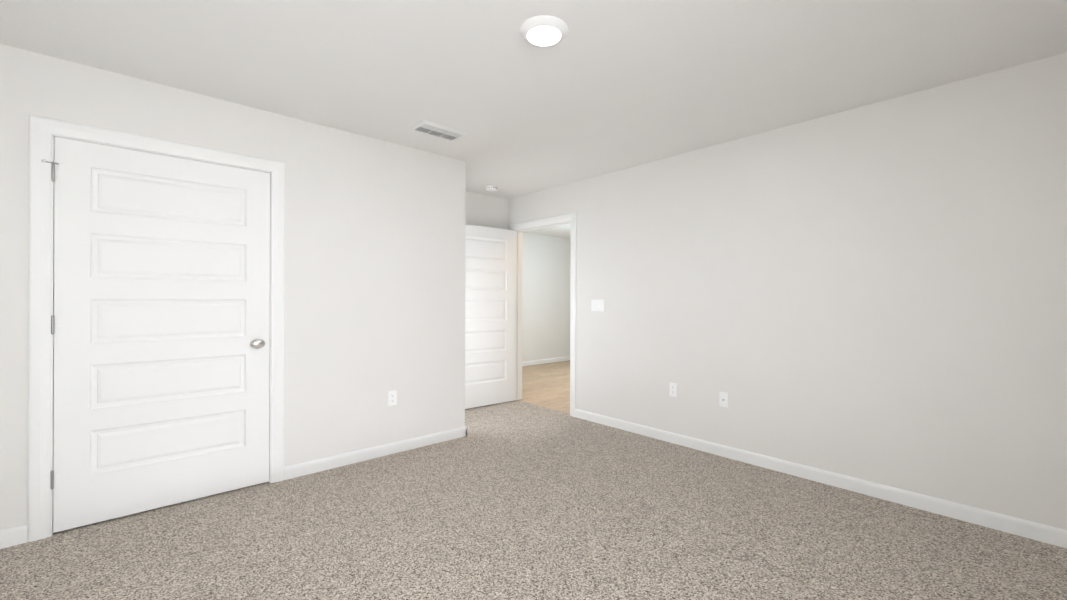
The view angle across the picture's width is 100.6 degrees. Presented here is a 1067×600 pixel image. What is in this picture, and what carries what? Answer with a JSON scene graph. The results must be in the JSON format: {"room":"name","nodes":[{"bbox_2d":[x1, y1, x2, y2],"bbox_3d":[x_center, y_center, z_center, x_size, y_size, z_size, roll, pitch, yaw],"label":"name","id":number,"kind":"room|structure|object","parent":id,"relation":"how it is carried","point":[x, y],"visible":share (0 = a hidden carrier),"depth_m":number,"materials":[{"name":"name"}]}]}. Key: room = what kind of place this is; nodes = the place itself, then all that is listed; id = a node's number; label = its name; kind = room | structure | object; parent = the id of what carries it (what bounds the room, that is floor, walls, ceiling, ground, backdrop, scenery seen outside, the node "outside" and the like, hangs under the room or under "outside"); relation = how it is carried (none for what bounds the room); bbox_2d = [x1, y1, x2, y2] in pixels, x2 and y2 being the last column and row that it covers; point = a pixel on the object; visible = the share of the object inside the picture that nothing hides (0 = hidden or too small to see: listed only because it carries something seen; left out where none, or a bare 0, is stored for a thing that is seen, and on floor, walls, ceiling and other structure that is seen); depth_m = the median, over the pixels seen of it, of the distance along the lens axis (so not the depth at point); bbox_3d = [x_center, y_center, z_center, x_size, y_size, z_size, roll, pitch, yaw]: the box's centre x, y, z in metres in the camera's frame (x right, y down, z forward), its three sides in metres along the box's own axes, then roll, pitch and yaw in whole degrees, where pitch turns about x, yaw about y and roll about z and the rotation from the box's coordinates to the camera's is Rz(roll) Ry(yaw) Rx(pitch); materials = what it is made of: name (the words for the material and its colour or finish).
{"room":"empty bedroom","nodes":[
{"label":"empty bedroom","id":0,"kind":"room"},
{"bbox_2d":[0,44,465,529],"bbox_3d":[-1.756,-0.016,2.972,2.996,2.440,0.120,0,0,-42],"label":"wall","id":1,"kind":"structure","parent":0,"point":[375,232],"depth_m":3.14,"materials":[{"name":"paint"}]},
{"bbox_2d":[0,524,27,548],"bbox_3d":[-2.656,1.158,2.067,0.391,0.086,0.013,0,0,-42],"label":"baseboard","id":2,"kind":"structure","parent":1,"relation":"attached to","point":[18,535],"depth_m":2.17,"materials":[{"name":"white paint"}]},
{"bbox_2d":[41,137,269,532],"bbox_3d":[-2.117,0.178,2.582,1.013,2.025,0.106,0,0,-42],"label":"closet door","id":3,"kind":"structure","parent":1,"relation":"in","point":[160,324],"depth_m":2.53,"materials":[{"name":"white paint"}]},
{"bbox_2d":[28,114,284,541],"bbox_3d":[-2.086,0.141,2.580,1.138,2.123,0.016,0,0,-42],"label":"door frame","id":4,"kind":"structure","parent":1,"relation":"attached to","point":[42,130],"depth_m":2.24,"materials":[{"name":"white paint"}]},
{"bbox_2d":[284,426,466,479],"bbox_3d":[-1.133,1.163,3.451,1.450,0.086,0.013,0,0,-42],"label":"baseboard","id":5,"kind":"structure","parent":1,"relation":"attached to","point":[305,468],"depth_m":3.35,"materials":[{"name":"white paint"}]},
{"bbox_2d":[388,390,396,405],"bbox_3d":[-1.107,0.770,3.477,0.070,0.115,0.007,0,0,-42],"label":"outlet","id":6,"kind":"object","parent":1,"relation":"attached to","point":[392,397],"visible":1,"depth_m":3.47,"materials":[{"name":"white plastic"}]},
{"bbox_2d":[466,191,507,229],"bbox_3d":[-1.955,-0.017,4.006,4.332,2.440,0.120,0,0,-42],"label":"wall","id":7,"kind":"structure","parent":0,"point":[483,210],"depth_m":5.20,"materials":[{"name":"paint"}]},
{"bbox_2d":[0,400,1066,599],"bbox_3d":[-0.289,1.259,2.200,4.377,0.100,5.040,0,0,-42],"label":"floor","id":8,"kind":"structure","parent":0,"point":[515,500],"depth_m":2.24,"materials":[{"name":"beige carpet"}]},
{"bbox_2d":[0,0,1066,238],"bbox_3d":[0.888,-1.277,4.531,9.240,0.100,6.920,0,0,-42],"label":"ceiling","id":9,"kind":"structure","parent":0,"point":[606,86],"depth_m":2.27,"materials":[{"name":"paint"}]},
{"bbox_2d":[409,120,467,140],"bbox_3d":[-0.690,-1.225,3.227,0.365,0.013,0.210,0,0,-42],"label":"ceiling vent","id":10,"kind":"object","parent":9,"relation":"in","point":[435,129],"visible":0.98,"depth_m":3.20,"materials":[{"name":"white metal"}]},
{"bbox_2d":[485,185,497,190],"bbox_3d":[-0.457,-1.210,4.822,0.140,0.042,0.140,0,0,-42],"label":"smoke detector","id":11,"kind":"object","parent":9,"relation":"attached to","point":[491,188],"visible":1,"depth_m":4.78,"materials":[{"name":"white plastic"}]},
{"bbox_2d":[519,15,568,46],"bbox_3d":[0.048,-1.214,2.023,0.224,0.031,0.224,0,0,-42],"label":"recessed light","id":12,"kind":"object","parent":9,"relation":"in","point":[544,30],"visible":0.96,"depth_m":1.98,"materials":[{"name":"white plastic"}]},
{"bbox_2d":[519,360,569,413],"bbox_3d":[1.727,1.268,6.853,4.863,0.096,4.620,0,0,-42],"label":"floor","id":13,"kind":"structure","parent":0,"point":[546,385],"depth_m":6.29,"materials":[{"name":"beige wood"}]},
{"bbox_2d":[522,232,570,361],"bbox_3d":[0.246,-0.009,8.544,4.788,2.440,0.120,0,0,-42],"label":"wall","id":14,"kind":"structure","parent":0,"point":[546,262],"depth_m":8.45,"materials":[{"name":"paint"}]},
{"bbox_2d":[522,356,569,366],"bbox_3d":[0.243,1.168,8.454,4.668,0.086,0.013,0,0,-42],"label":"baseboard","id":15,"kind":"structure","parent":14,"relation":"attached to","point":[551,360],"depth_m":8.44,"materials":[{"name":"white paint"}]},
{"bbox_2d":[508,53,1066,529],"bbox_3d":[0.715,-0.007,4.378,0.120,2.440,6.920,0,0,-42],"label":"wall","id":16,"kind":"structure","parent":0,"point":[876,293],"depth_m":2.79,"materials":[{"name":"paint"}]},
{"bbox_2d":[465,224,515,408],"bbox_3d":[-0.584,0.184,5.025,0.921,2.025,0.111,0,0,-42],"label":"entry door","id":17,"kind":"structure","parent":16,"relation":"in","point":[490,291],"depth_m":5.06,"materials":[{"name":"white paint"}]},
{"bbox_2d":[510,212,576,416],"bbox_3d":[0.125,0.149,5.027,0.153,2.123,1.081,0,0,-42],"label":"door frame","id":18,"kind":"structure","parent":16,"relation":"attached to","point":[572,217],"depth_m":4.90,"materials":[{"name":"white paint"}]},
{"bbox_2d":[591,300,603,310],"bbox_3d":[0.632,0.054,4.370,0.012,0.115,0.162,0,0,-42],"label":"light switch","id":19,"kind":"object","parent":16,"relation":"attached to","point":[597,305],"visible":1,"depth_m":4.37,"materials":[{"name":"white plastic"}]},
{"bbox_2d":[669,382,676,396],"bbox_3d":[1.186,0.762,3.761,0.007,0.115,0.070,0,0,-42],"label":"outlet","id":20,"kind":"object","parent":16,"relation":"attached to","point":[673,389],"visible":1,"depth_m":3.76,"materials":[{"name":"white plastic"}]},
{"bbox_2d":[719,392,727,407],"bbox_3d":[1.475,0.775,3.437,0.016,0.115,0.070,0,0,-42],"label":"outlet plate","id":21,"kind":"object","parent":16,"relation":"attached to","point":[723,399],"visible":1,"depth_m":3.44,"materials":[{"name":"white plastic"}]},
{"bbox_2d":[575,409,1066,548],"bbox_3d":[1.664,1.173,3.229,0.013,0.086,3.657,0,0,-42],"label":"baseboard","id":22,"kind":"structure","parent":16,"relation":"attached to","point":[1055,536],"depth_m":2.77,"materials":[{"name":"white paint"}]}
]}

